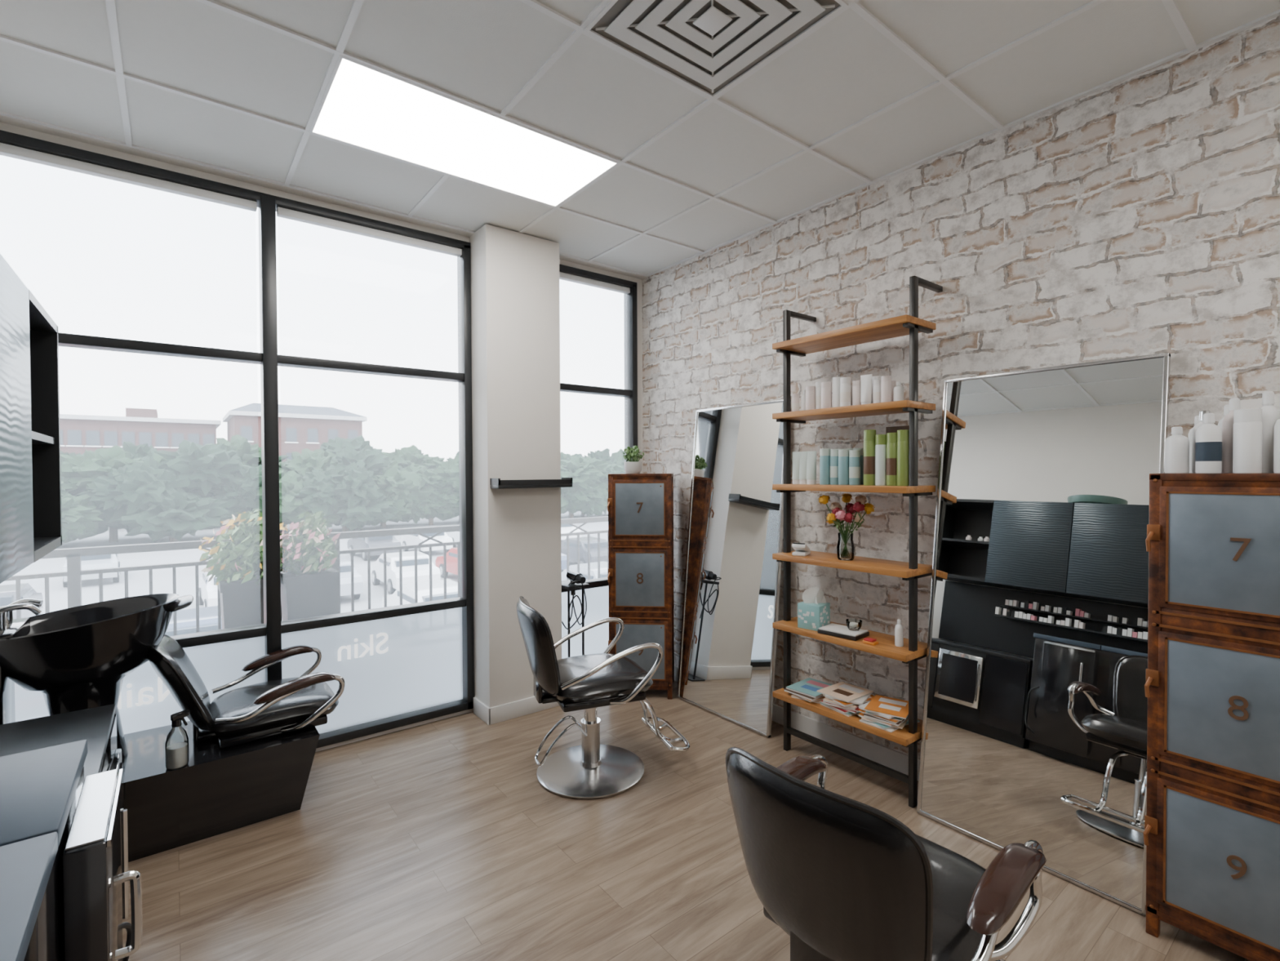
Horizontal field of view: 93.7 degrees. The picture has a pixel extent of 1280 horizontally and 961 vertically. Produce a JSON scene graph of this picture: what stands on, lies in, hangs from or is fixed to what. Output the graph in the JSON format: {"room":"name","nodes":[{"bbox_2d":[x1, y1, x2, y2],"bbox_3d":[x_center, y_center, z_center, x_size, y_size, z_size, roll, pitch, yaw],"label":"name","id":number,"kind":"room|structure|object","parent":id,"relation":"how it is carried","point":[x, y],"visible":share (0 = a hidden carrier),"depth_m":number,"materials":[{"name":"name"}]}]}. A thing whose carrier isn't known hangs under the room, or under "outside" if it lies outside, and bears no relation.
{"room":"salon","nodes":[
{"label":"salon","id":0,"kind":"room"},
{"bbox_2d":[4,515,608,635],"bbox_3d":[-1.229,0.933,5.644,12.030,1.080,0.060,-1,1,-38],"label":"balcony railing","id":1,"kind":"object","parent":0,"point":[74,571],"depth_m":4.26,"materials":[{"name":"metal"}]},
{"bbox_2d":[0,121,643,751],"bbox_3d":[-1.417,-0.002,3.542,3.555,3.113,0.120,-1,1,-38],"label":"wall","id":2,"kind":"structure","parent":0,"point":[3,126],"depth_m":3.29,"materials":[{"name":"white paint"}]},
{"bbox_2d":[0,142,257,211],"bbox_3d":[-2.358,-1.387,2.740,1.029,0.038,0.045,-1,1,-38],"label":"roller shade cassette","id":3,"kind":"object","parent":2,"relation":"attached to","point":[8,150],"visible":1,"depth_m":2.73,"materials":[{"name":"white plastic"}]},
{"bbox_2d":[0,129,474,748],"bbox_3d":[-1.931,-0.011,3.089,2.188,2.888,0.122,-1,1,-38],"label":"frame","id":4,"kind":"object","parent":2,"relation":"attached to","point":[273,628],"visible":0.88,"depth_m":3.08,"materials":[{"name":"black metal"}]},
{"bbox_2d":[14,607,462,734],"bbox_3d":[-1.942,1.093,3.126,2.148,0.620,0.002,-1,1,-38],"label":"window","id":5,"kind":"structure","parent":2,"relation":"in","point":[421,667],"depth_m":3.38,"materials":[{"name":"white glass"}]},
{"bbox_2d":[117,676,169,709],"bbox_3d":[-2.329,0.993,2.811,0.326,0.118,0.004,-1,1,-38],"label":"lettering","id":6,"kind":"object","parent":5,"relation":"attached to","point":[161,697],"depth_m":2.81,"materials":[{"name":"white plastic"}]},
{"bbox_2d":[337,632,387,661],"bbox_3d":[-1.568,0.940,3.403,0.264,0.119,0.004,-1,1,-38],"label":"lettering","id":7,"kind":"object","parent":5,"relation":"attached to","point":[384,634],"depth_m":3.41,"materials":[{"name":"white plastic"}]},
{"bbox_2d":[276,206,462,257],"bbox_3d":[-1.495,-1.401,3.412,0.979,0.038,0.045,-1,1,-38],"label":"roller shade cassette","id":8,"kind":"object","parent":2,"relation":"attached to","point":[282,212],"visible":1,"depth_m":3.36,"materials":[{"name":"white plastic"}]},
{"bbox_2d":[561,585,608,658],"bbox_3d":[-0.369,1.068,4.351,0.753,0.620,0.002,-1,1,-38],"label":"window","id":9,"kind":"structure","parent":2,"relation":"in","point":[596,638],"depth_m":4.35,"materials":[{"name":"white glass"}]},
{"bbox_2d":[559,271,630,293],"bbox_3d":[-0.363,-1.418,4.293,0.703,0.038,0.045,-1,1,-38],"label":"roller shade cassette","id":10,"kind":"object","parent":2,"relation":"attached to","point":[563,276],"visible":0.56,"depth_m":4.29,"materials":[{"name":"white plastic"}]},
{"bbox_2d":[559,263,637,592],"bbox_3d":[-0.361,-0.036,4.319,0.793,2.888,0.110,-1,1,-38],"label":"frame","id":11,"kind":"object","parent":2,"relation":"attached to","point":[629,393],"visible":0.23,"depth_m":4.49,"materials":[{"name":"black metal"}]},
{"bbox_2d":[469,223,561,707],"bbox_3d":[-0.781,-0.034,3.803,0.496,2.963,0.248,-1,1,-38],"label":"wall column","id":12,"kind":"structure","parent":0,"point":[515,297],"depth_m":3.67,"materials":[{"name":"white paint"}]},
{"bbox_2d":[473,696,559,724],"bbox_3d":[-0.761,1.398,3.807,0.524,0.100,0.232,-1,1,-38],"label":"baseboard","id":13,"kind":"structure","parent":12,"relation":"attached to","point":[492,715],"depth_m":3.66,"materials":[{"name":"white paint"}]},
{"bbox_2d":[489,477,572,488],"bbox_3d":[-0.657,0.014,3.669,0.500,0.060,0.116,-1,1,-38],"label":"ledge shelf","id":14,"kind":"object","parent":12,"relation":"attached to","point":[497,483],"visible":1,"depth_m":3.60,"materials":[{"name":"black metal"}]},
{"bbox_2d":[0,0,1279,279],"bbox_3d":[0.298,-1.543,1.308,3.755,0.122,5.725,-1,1,-38],"label":"ceiling","id":15,"kind":"structure","parent":0,"point":[594,95],"depth_m":2.31,"materials":[{"name":"tile"}]},
{"bbox_2d":[308,54,619,207],"bbox_3d":[-0.757,-1.502,2.708,1.212,0.009,0.602,-1,1,-38],"label":"ceiling light panel","id":16,"kind":"object","parent":15,"relation":"in","point":[362,105],"depth_m":2.62,"materials":[{"name":"white plastic"}]},
{"bbox_2d":[0,0,1279,276],"bbox_3d":[0.324,-1.487,1.275,3.555,0.010,5.441,-1,1,-38],"label":"grid","id":17,"kind":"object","parent":15,"relation":"attached to","point":[1171,6],"depth_m":2.36,"materials":[{"name":"white metal"}]},
{"bbox_2d":[583,0,848,99],"bbox_3d":[0.233,-1.488,1.933,0.598,0.023,0.598,-1,1,-38],"label":"air diffuser","id":18,"kind":"object","parent":15,"relation":"attached to","point":[708,44],"depth_m":1.99,"materials":[{"name":"white metal"}]},
{"bbox_2d":[122,680,1249,960],"bbox_3d":[0.311,1.529,1.353,3.755,0.100,5.725,-1,1,-38],"label":"floor","id":19,"kind":"structure","parent":0,"point":[442,839],"depth_m":2.30,"materials":[{"name":"brown wood"}]},
{"bbox_2d":[23,764,84,960],"bbox_3d":[-0.343,1.073,-0.236,0.570,0.865,3.630,-1,1,-38],"label":"base cabinet","id":20,"kind":"object","parent":19,"relation":"on","point":[46,940],"visible":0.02,"depth_m":1.00,"materials":[{"name":"black wood"}]},
{"bbox_2d":[0,739,87,960],"bbox_3d":[-0.656,0.528,0.142,0.554,0.565,4.620,-1,1,-38],"label":"countertop","id":21,"kind":"structure","parent":20,"relation":"on","point":[38,787],"depth_m":1.02,"materials":[{"name":"stone"}]},
{"bbox_2d":[0,703,116,779],"bbox_3d":[-1.776,1.142,1.586,0.546,0.685,0.975,-1,1,-38],"label":"countertop","id":22,"kind":"structure","parent":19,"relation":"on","point":[97,726],"depth_m":1.90,"materials":[{"name":"black metal"}]},
{"bbox_2d":[101,748,128,919],"bbox_3d":[-1.560,1.071,1.789,0.066,0.420,0.360,-1,1,-38],"label":"handle","id":23,"kind":"object","parent":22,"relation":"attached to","point":[113,759],"visible":0.36,"depth_m":1.68,"materials":[{"name":"silver metal"}]},
{"bbox_2d":[62,768,142,960],"bbox_3d":[-1.074,1.010,1.226,0.102,0.754,0.416,-1,1,-38],"label":"drawer","id":24,"kind":"object","parent":19,"relation":"on","point":[92,876],"visible":1,"depth_m":1.07,"materials":[{"name":"black metal"}]},
{"bbox_2d":[0,593,345,862],"bbox_3d":[-1.994,0.958,2.577,1.235,1.027,0.602,-1,1,-38],"label":"station","id":25,"kind":"object","parent":19,"relation":"on","point":[252,748],"visible":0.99,"depth_m":2.46,"materials":[{"name":"black plastic"}]},
{"bbox_2d":[0,598,43,724],"bbox_3d":[-2.394,0.794,2.276,0.198,0.687,0.320,-1,1,-38],"label":"faucet","id":26,"kind":"object","parent":25,"relation":"on","point":[13,669],"depth_m":2.23,"materials":[{"name":"silver metal"}]},
{"bbox_2d":[164,709,190,769],"bbox_3d":[-1.837,1.028,2.381,0.074,0.210,0.074,-1,1,-22],"label":"spray bottle","id":27,"kind":"object","parent":25,"relation":"on","point":[176,755],"visible":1,"depth_m":2.37,"materials":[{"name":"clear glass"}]},
{"bbox_2d":[561,570,589,657],"bbox_3d":[-0.451,1.023,3.986,0.160,0.840,0.254,-1,1,-38],"label":"stand","id":28,"kind":"object","parent":19,"relation":"on","point":[575,580],"visible":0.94,"depth_m":3.94,"materials":[{"name":"black metal"}]},
{"bbox_2d":[516,595,689,798],"bbox_3d":[-0.190,1.015,3.026,0.837,0.876,0.568,-1,1,-22],"label":"chair","id":29,"kind":"object","parent":19,"relation":"on","point":[592,769],"visible":1,"depth_m":2.87,"materials":[{"name":"leather"}]},
{"bbox_2d":[607,473,674,699],"bbox_3d":[0.013,0.696,4.115,0.423,1.487,0.387,0,1,5],"label":"locker","id":30,"kind":"object","parent":19,"relation":"on","point":[640,506],"visible":0.77,"depth_m":3.95,"materials":[{"name":"metal"}]},
{"bbox_2d":[622,445,644,473],"bbox_3d":[-0.048,-0.144,4.079,0.139,0.193,0.161,0,1,16],"label":"potted succulent","id":31,"kind":"object","parent":30,"relation":"on","point":[632,466],"visible":0.95,"depth_m":4.04,"materials":[{"name":"green plant"}]},
{"bbox_2d":[676,399,783,737],"bbox_3d":[0.559,0.485,3.717,0.208,1.912,0.770,-1,1,-38],"label":"leaning mirror","id":32,"kind":"object","parent":19,"relation":"on","point":[732,585],"visible":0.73,"depth_m":3.68,"materials":[{"name":"silver mirror"}]},
{"bbox_2d":[772,275,942,808],"bbox_3d":[1.058,0.274,2.985,0.339,2.355,0.735,-1,1,-38],"label":"shelf unit","id":33,"kind":"object","parent":19,"relation":"on","point":[913,650],"visible":0.86,"depth_m":2.79,"materials":[{"name":"wood"}]},
{"bbox_2d":[799,451,807,484],"bbox_3d":[0.856,-0.066,3.131,0.051,0.170,0.051,0,1,7],"label":"shampoo bottle","id":34,"kind":"object","parent":33,"relation":"on","point":[803,455],"visible":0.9,"depth_m":3.12,"materials":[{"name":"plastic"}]},
{"bbox_2d":[784,677,832,703],"bbox_3d":[0.913,1.098,3.128,0.255,0.040,0.228,-1,1,-38],"label":"magazine stack","id":35,"kind":"object","parent":33,"relation":"on","point":[806,689],"visible":0.73,"depth_m":3.10,"materials":[{"name":"paper"}]},
{"bbox_2d":[806,450,816,484],"bbox_3d":[0.884,-0.066,3.096,0.051,0.170,0.051,0,1,7],"label":"shampoo bottle","id":36,"kind":"object","parent":33,"relation":"on","point":[811,455],"visible":0.88,"depth_m":3.08,"materials":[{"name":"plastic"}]},
{"bbox_2d":[797,585,830,631],"bbox_3d":[0.890,0.645,3.069,0.122,0.213,0.122,1,1,43],"label":"tissue box","id":37,"kind":"object","parent":33,"relation":"on","point":[814,612],"visible":0.97,"depth_m":3.04,"materials":[{"name":"teal cardboard"}]},
{"bbox_2d":[819,448,830,484],"bbox_3d":[0.931,-0.070,3.019,0.052,0.180,0.052,-1,1,-38],"label":"jar","id":38,"kind":"object","parent":33,"relation":"on","point":[824,453],"visible":0.97,"depth_m":3.00,"materials":[{"name":"teal plastic"}]},
{"bbox_2d":[821,382,831,408],"bbox_3d":[0.938,-0.423,3.020,0.052,0.140,0.052,-1,1,-38],"label":"jar","id":39,"kind":"object","parent":33,"relation":"on","point":[826,387],"visible":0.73,"depth_m":3.00,"materials":[{"name":"plastic"}]},
{"bbox_2d":[830,448,840,484],"bbox_3d":[0.972,-0.068,2.983,0.052,0.176,0.052,-1,1,-38],"label":"jar","id":40,"kind":"object","parent":33,"relation":"on","point":[833,452],"visible":0.82,"depth_m":2.96,"materials":[{"name":"teal plastic"}]},
{"bbox_2d":[817,622,869,640],"bbox_3d":[0.995,0.740,2.938,0.140,0.026,0.200,-1,1,-44],"label":"book","id":41,"kind":"object","parent":33,"relation":"on","point":[831,629],"visible":0.98,"depth_m":2.90,"materials":[{"name":"paper"}]},
{"bbox_2d":[838,448,848,484],"bbox_3d":[0.997,-0.065,2.935,0.052,0.172,0.052,-1,1,-38],"label":"jar","id":42,"kind":"object","parent":33,"relation":"on","point":[843,455],"visible":0.99,"depth_m":2.91,"materials":[{"name":"teal plastic"}]},
{"bbox_2d":[840,377,851,406],"bbox_3d":[1.005,-0.427,2.933,0.052,0.150,0.052,-1,1,-38],"label":"jar","id":43,"kind":"object","parent":33,"relation":"on","point":[845,382],"visible":0.8,"depth_m":2.91,"materials":[{"name":"white plastic"}]},
{"bbox_2d":[817,681,875,716],"bbox_3d":[1.035,1.081,2.967,0.257,0.076,0.232,-1,1,-38],"label":"magazine stack","id":44,"kind":"object","parent":33,"relation":"on","point":[843,698],"visible":0.94,"depth_m":2.92,"materials":[{"name":"paper"}]},
{"bbox_2d":[818,493,875,560],"bbox_3d":[1.022,0.225,2.940,0.206,0.326,0.274,-1,1,-38],"label":"flower vase","id":45,"kind":"object","parent":33,"relation":"on","point":[837,516],"visible":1,"depth_m":2.93,"materials":[{"name":"clear glass"}]},
{"bbox_2d":[848,449,860,484],"bbox_3d":[1.037,-0.063,2.899,0.052,0.168,0.052,-1,1,-38],"label":"jar","id":46,"kind":"object","parent":33,"relation":"on","point":[854,455],"visible":0.98,"depth_m":2.88,"materials":[{"name":"teal plastic"}]},
{"bbox_2d":[860,373,871,404],"bbox_3d":[1.073,-0.426,2.846,0.049,0.150,0.049,0,1,7],"label":"jar","id":47,"kind":"object","parent":33,"relation":"on","point":[865,380],"visible":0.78,"depth_m":2.83,"materials":[{"name":"white plastic"}]},
{"bbox_2d":[863,429,875,484],"bbox_3d":[1.082,-0.108,2.825,0.057,0.260,0.057,-1,1,-38],"label":"tube","id":48,"kind":"object","parent":33,"relation":"on","point":[868,434],"visible":0.91,"depth_m":2.80,"materials":[{"name":"green plastic"}]},
{"bbox_2d":[875,434,886,485],"bbox_3d":[1.119,-0.095,2.778,0.056,0.235,0.056,-1,1,-38],"label":"tube","id":49,"kind":"object","parent":33,"relation":"on","point":[880,439],"visible":0.89,"depth_m":2.75,"materials":[{"name":"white plastic"}]},
{"bbox_2d":[880,375,891,402],"bbox_3d":[1.134,-0.415,2.767,0.044,0.130,0.044,-1,1,-38],"label":"jar","id":50,"kind":"object","parent":33,"relation":"on","point":[886,380],"visible":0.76,"depth_m":2.75,"materials":[{"name":"plastic"}]},
{"bbox_2d":[856,694,919,732],"bbox_3d":[1.161,1.083,2.800,0.267,0.076,0.251,-1,1,-38],"label":"magazine stack","id":51,"kind":"object","parent":33,"relation":"on","point":[890,714],"visible":0.97,"depth_m":2.75,"materials":[{"name":"paper"}]},
{"bbox_2d":[886,432,897,485],"bbox_3d":[1.153,-0.097,2.734,0.057,0.240,0.057,-1,1,-38],"label":"tube","id":52,"kind":"object","parent":33,"relation":"on","point":[891,437],"visible":0.86,"depth_m":2.71,"materials":[{"name":"green plastic"}]},
{"bbox_2d":[896,429,909,485],"bbox_3d":[1.183,-0.101,2.695,0.056,0.250,0.056,-1,1,-38],"label":"tube","id":53,"kind":"object","parent":33,"relation":"on","point":[903,435],"visible":0.9,"depth_m":2.67,"materials":[{"name":"green plastic"}]},
{"bbox_2d":[725,746,1046,960],"bbox_3d":[0.624,1.039,1.503,0.837,0.864,0.632,-1,1,-41],"label":"chair","id":54,"kind":"object","parent":19,"relation":"on","point":[842,877],"visible":1,"depth_m":1.22,"materials":[{"name":"leather"}]},
{"bbox_2d":[916,352,1170,915],"bbox_3d":[1.552,0.500,2.384,0.267,1.913,0.785,-1,1,-38],"label":"leaning mirror","id":55,"kind":"object","parent":19,"relation":"on","point":[1035,706],"visible":0.83,"depth_m":2.33,"materials":[{"name":"silver mirror"}]},
{"bbox_2d":[1142,472,1279,960],"bbox_3d":[1.888,0.721,1.867,0.387,1.487,0.423,-1,1,-38],"label":"locker","id":56,"kind":"object","parent":19,"relation":"on","point":[1211,833],"visible":1,"depth_m":1.80,"materials":[{"name":"metal"}]},
{"bbox_2d":[1164,426,1189,473],"bbox_3d":[1.734,-0.099,1.938,0.060,0.150,0.060,-1,1,-38],"label":"bottle","id":57,"kind":"object","parent":56,"relation":"on","point":[1176,455],"visible":1,"depth_m":1.92,"materials":[{"name":"white plastic"}]},
{"bbox_2d":[1191,409,1210,473],"bbox_3d":[1.802,-0.123,1.915,0.060,0.200,0.060,-1,1,-38],"label":"bottle","id":58,"kind":"object","parent":56,"relation":"on","point":[1202,413],"visible":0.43,"depth_m":1.92,"materials":[{"name":"white plastic"}]},
{"bbox_2d":[1195,413,1222,473],"bbox_3d":[1.759,-0.115,1.857,0.061,0.185,0.061,-1,1,-38],"label":"bottle","id":59,"kind":"object","parent":56,"relation":"on","point":[1208,444],"visible":1,"depth_m":1.84,"materials":[{"name":"white plastic"}]},
{"bbox_2d":[1222,397,1239,473],"bbox_3d":[1.829,-0.138,1.848,0.054,0.230,0.054,-1,1,-38],"label":"bottle","id":60,"kind":"object","parent":56,"relation":"on","point":[1234,403],"visible":0.6,"depth_m":1.84,"materials":[{"name":"plastic"}]},
{"bbox_2d":[1232,408,1262,473],"bbox_3d":[1.812,-0.117,1.790,0.062,0.190,0.062,-1,1,-38],"label":"bottle","id":61,"kind":"object","parent":56,"relation":"on","point":[1247,423],"visible":1,"depth_m":1.77,"materials":[{"name":"white plastic"}]},
{"bbox_2d":[1261,391,1279,472],"bbox_3d":[1.888,-0.145,1.804,0.056,0.245,0.056,-1,1,-38],"label":"bottle","id":62,"kind":"object","parent":56,"relation":"on","point":[1270,414],"visible":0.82,"depth_m":1.79,"materials":[{"name":"white plastic"}]},
{"bbox_2d":[1273,418,1279,473],"bbox_3d":[1.864,-0.121,1.722,0.062,0.200,0.062,-1,1,-38],"label":"bottle","id":63,"kind":"object","parent":56,"relation":"on","point":[1277,426],"visible":1,"depth_m":1.73,"materials":[{"name":"white plastic"}]},
{"bbox_2d":[642,15,1279,759],"bbox_3d":[1.754,-0.050,2.459,0.120,3.013,5.725,-1,1,-38],"label":"wall","id":64,"kind":"structure","parent":0,"point":[1138,215],"depth_m":2.65,"materials":[{"name":"brick"}]},
{"bbox_2d":[674,666,919,781],"bbox_3d":[1.715,1.407,2.432,0.012,0.100,5.505,-1,1,-38],"label":"baseboard","id":65,"kind":"structure","parent":64,"relation":"attached to","point":[895,760],"depth_m":3.21,"materials":[{"name":"white paint"}]},
{"bbox_3d":[-1.145,-0.004,0.201,0.120,3.013,5.725,-1,1,-38],"label":"wall","id":66,"kind":"structure","parent":0,"visible":0},
{"bbox_2d":[0,253,62,583],"bbox_3d":[-0.837,-0.130,0.247,0.414,0.740,4.220,-1,1,-38],"label":"upper cabinet","id":67,"kind":"object","parent":66,"relation":"attached to","point":[31,516],"visible":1,"depth_m":1.57,"materials":[{"name":"black metal"}]},
{"label":"outside","id":68,"kind":"structure","parent":0,"visible":0},
{"bbox_2d":[0,510,608,613],"bbox_3d":[-53.949,3.489,126.350,370.000,0.200,254.400,-1,1,-38],"label":"ground","id":69,"kind":"structure","parent":68,"point":[162,578],"depth_m":31.53,"materials":[{"name":"concrete"}]},
{"bbox_2d":[0,582,43,618],"bbox_3d":[-20.119,4.077,18.601,1.890,1.480,4.500,-1,1,-38],"label":"parked car","id":70,"kind":"object","parent":69,"relation":"on","point":[7,592],"visible":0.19,"depth_m":18.55,"materials":[{"name":"paint"}]},
{"bbox_2d":[61,480,103,543],"bbox_3d":[-38.895,1.907,38.492,6.274,5.404,6.677,1,1,45],"label":"leafy tree","id":71,"kind":"object","parent":69,"relation":"on","point":[78,519],"visible":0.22,"depth_m":38.80,"materials":[{"name":"green plant"}]},
{"bbox_2d":[62,553,120,586],"bbox_3d":[-25.694,3.961,28.201,1.890,1.480,4.500,-1,1,-40],"label":"parked car","id":72,"kind":"object","parent":69,"relation":"on","point":[105,561],"visible":0.49,"depth_m":26.93,"materials":[{"name":"paint"}]},
{"bbox_2d":[60,444,159,542],"bbox_3d":[-38.802,0.976,44.493,8.800,7.089,10.223,0,1,39],"label":"leafy tree","id":73,"kind":"object","parent":69,"relation":"on","point":[79,471],"visible":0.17,"depth_m":41.76,"materials":[{"name":"green plant"}]},
{"bbox_2d":[122,441,156,461],"bbox_3d":[-45.743,0.377,58.053,9.755,7.952,8.927,-1,1,-27],"label":"leafy tree","id":74,"kind":"object","parent":69,"relation":"on","point":[144,451],"visible":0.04,"depth_m":57.37,"materials":[{"name":"green plant"}]},
{"bbox_2d":[59,408,221,454],"bbox_3d":[-66.008,-2.466,79.122,17.100,13.200,13.000,-1,1,-38],"label":"building","id":75,"kind":"structure","parent":69,"relation":"on","point":[78,433],"depth_m":74.15,"materials":[{"name":"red brick"}]},
{"bbox_2d":[75,439,245,542],"bbox_3d":[-34.208,0.733,43.953,8.254,7.550,8.758,0,1,11],"label":"leafy tree","id":76,"kind":"object","parent":69,"relation":"on","point":[164,499],"visible":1,"depth_m":41.75,"materials":[{"name":"green plant"}]},
{"bbox_2d":[164,605,222,635],"bbox_3d":[-11.496,4.089,15.176,1.890,1.480,4.500,-1,1,-38],"label":"parked car","id":77,"kind":"object","parent":69,"relation":"on","point":[208,615],"visible":0.04,"depth_m":14.55,"materials":[{"name":"paint"}]},
{"bbox_2d":[152,434,262,466],"bbox_3d":[-40.727,-0.062,57.095,12.710,8.813,10.940,0,1,30],"label":"leafy tree","id":78,"kind":"object","parent":69,"relation":"on","point":[249,454],"visible":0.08,"depth_m":56.66,"materials":[{"name":"green plant"}]},
{"bbox_2d":[199,571,217,607],"bbox_3d":[-15.227,4.000,22.409,1.890,1.480,4.500,-1,1,-40],"label":"parked car","id":79,"kind":"object","parent":69,"relation":"on","point":[208,597],"visible":0.28,"depth_m":20.86,"materials":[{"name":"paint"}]},
{"bbox_2d":[203,464,262,529],"bbox_3d":[-32.376,1.655,47.519,6.852,5.586,6.271,-1,1,-23],"label":"leafy tree","id":80,"kind":"object","parent":69,"relation":"on","point":[235,491],"visible":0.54,"depth_m":46.03,"materials":[{"name":"green plant"}]},
{"bbox_2d":[240,448,342,533],"bbox_3d":[-29.134,0.837,49.819,10.275,7.125,8.845,0,1,9],"label":"leafy tree","id":81,"kind":"object","parent":69,"relation":"on","point":[291,473],"visible":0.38,"depth_m":47.89,"materials":[{"name":"green plant"}]},
{"bbox_2d":[222,403,367,462],"bbox_3d":[-47.303,-2.770,82.277,15.500,15.050,13.000,-1,1,-38],"label":"brick office building","id":82,"kind":"structure","parent":69,"relation":"on","point":[300,428],"depth_m":77.67,"materials":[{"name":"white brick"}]},
{"bbox_2d":[293,445,398,532],"bbox_3d":[-24.949,0.685,51.024,8.044,7.357,8.535,-1,1,-26],"label":"leafy tree","id":83,"kind":"object","parent":69,"relation":"on","point":[349,484],"visible":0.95,"depth_m":48.59,"materials":[{"name":"green plant"}]},
{"bbox_2d":[339,556,363,599],"bbox_3d":[-12.781,3.961,24.313,1.890,1.480,4.500,-1,1,-39],"label":"parked car","id":84,"kind":"object","parent":69,"relation":"on","point":[345,565],"visible":0.31,"depth_m":23.11,"materials":[{"name":"paint"}]},
{"bbox_2d":[320,435,404,468],"bbox_3d":[-29.855,-0.356,65.440,9.905,9.059,10.509,0,1,-6],"label":"leafy tree","id":85,"kind":"object","parent":69,"relation":"on","point":[357,443],"visible":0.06,"depth_m":62.12,"materials":[{"name":"green plant"}]},
{"bbox_2d":[346,535,401,560],"bbox_3d":[-15.910,3.807,35.818,1.890,1.480,4.500,-1,1,-40],"label":"parked car","id":86,"kind":"object","parent":69,"relation":"on","point":[389,540],"visible":0.55,"depth_m":34.48,"materials":[{"name":"paint"}]},
{"bbox_2d":[370,458,434,527],"bbox_3d":[-23.359,0.870,54.623,8.525,6.867,9.904,0,1,10],"label":"leafy tree","id":87,"kind":"object","parent":69,"relation":"on","point":[405,487],"visible":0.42,"depth_m":52.77,"materials":[{"name":"green plant"}]},
{"bbox_2d":[370,551,440,594],"bbox_3d":[-10.336,3.922,26.217,1.890,1.480,4.500,-1,1,-37],"label":"parked car","id":88,"kind":"object","parent":69,"relation":"on","point":[408,557],"visible":0.73,"depth_m":24.93,"materials":[{"name":"paint"}]},
{"bbox_2d":[381,444,444,469],"bbox_3d":[-26.308,0.013,69.692,11.776,8.166,10.137,-1,1,-30],"label":"leafy tree","id":89,"kind":"object","parent":69,"relation":"on","point":[411,455],"visible":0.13,"depth_m":66.71,"materials":[{"name":"green plant"}]},
{"bbox_2d":[382,578,457,607],"bbox_3d":[-6.604,4.012,18.984,1.890,1.480,4.500,-1,1,-38],"label":"parked car","id":90,"kind":"object","parent":69,"relation":"on","point":[408,589],"visible":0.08,"depth_m":18.39,"materials":[{"name":"paint"}]},
{"bbox_2d":[400,532,453,552],"bbox_3d":[-13.464,3.768,37.722,1.890,1.480,4.500,-1,1,-38],"label":"parked car","id":91,"kind":"object","parent":69,"relation":"on","point":[414,539],"visible":0.44,"depth_m":36.46,"materials":[{"name":"paint"}]},
{"bbox_2d":[398,465,459,524],"bbox_3d":[-20.338,1.395,57.767,7.055,5.698,6.630,-1,1,-28],"label":"leafy tree","id":92,"kind":"object","parent":69,"relation":"on","point":[429,504],"visible":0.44,"depth_m":55.80,"materials":[{"name":"green plant"}]},
{"bbox_2d":[425,456,459,523],"bbox_3d":[-17.566,0.803,59.500,9.818,6.808,8.452,-1,1,-36],"label":"leafy tree","id":93,"kind":"object","parent":69,"relation":"on","point":[448,470],"visible":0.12,"depth_m":56.41,"materials":[{"name":"green plant"}]},
{"bbox_2d":[435,547,457,577],"bbox_3d":[-7.890,3.884,28.122,1.890,1.480,4.500,-1,1,-39],"label":"parked car","id":94,"kind":"object","parent":69,"relation":"on","point":[451,555],"visible":0.12,"depth_m":27.93,"materials":[{"name":"paint"}]},
{"bbox_2d":[560,536,607,564],"bbox_3d":[-2.998,3.806,31.930,1.890,1.480,4.500,-1,1,-36],"label":"parked car","id":95,"kind":"object","parent":69,"relation":"on","point":[583,540],"visible":0.36,"depth_m":30.77,"materials":[{"name":"paint"}]},
{"bbox_2d":[560,455,608,518],"bbox_3d":[-7.202,0.795,61.922,8.246,6.660,7.748,0,1,9],"label":"leafy tree","id":96,"kind":"object","parent":69,"relation":"on","point":[587,495],"visible":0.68,"depth_m":60.34,"materials":[{"name":"green plant"}]},
{"bbox_2d":[561,560,607,580],"bbox_3d":[-1.712,3.934,22.793,1.890,1.480,4.500,-1,1,-39],"label":"parked car","id":97,"kind":"object","parent":69,"relation":"on","point":[603,565],"visible":0.06,"depth_m":22.15,"materials":[{"name":"paint"}]},
{"bbox_2d":[584,448,623,467],"bbox_3d":[-5.565,-0.307,87.230,9.103,8.108,9.947,-1,1,-36],"label":"leafy tree","id":98,"kind":"object","parent":69,"relation":"on","point":[604,455],"visible":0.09,"depth_m":83.15,"materials":[{"name":"green plant"}]},
{"bbox_2d":[599,461,624,514],"bbox_3d":[-3.974,0.865,68.909,7.314,6.287,7.783,0,1,42],"label":"leafy tree","id":99,"kind":"object","parent":69,"relation":"on","point":[614,468],"visible":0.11,"depth_m":66.57,"materials":[{"name":"green plant"}]},
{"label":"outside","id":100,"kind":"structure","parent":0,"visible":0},
{"bbox_3d":[-0.823,1.553,5.159,13.000,0.150,1.675,-1,1,-38],"label":"balcony slab","id":101,"kind":"object","parent":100,"visible":0},
{"bbox_2d":[198,508,293,629],"bbox_3d":[-2.607,0.849,4.003,0.532,1.309,0.486,-1,1,-38],"label":"flower planter","id":102,"kind":"object","parent":101,"relation":"on","point":[239,582],"visible":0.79,"depth_m":3.88,"materials":[{"name":"metal"}]},
{"bbox_2d":[280,511,340,621],"bbox_3d":[-2.345,0.857,4.215,0.423,1.284,0.489,-1,1,-38],"label":"flower planter","id":103,"kind":"object","parent":101,"relation":"on","point":[308,585],"visible":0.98,"depth_m":4.11,"materials":[{"name":"metal"}]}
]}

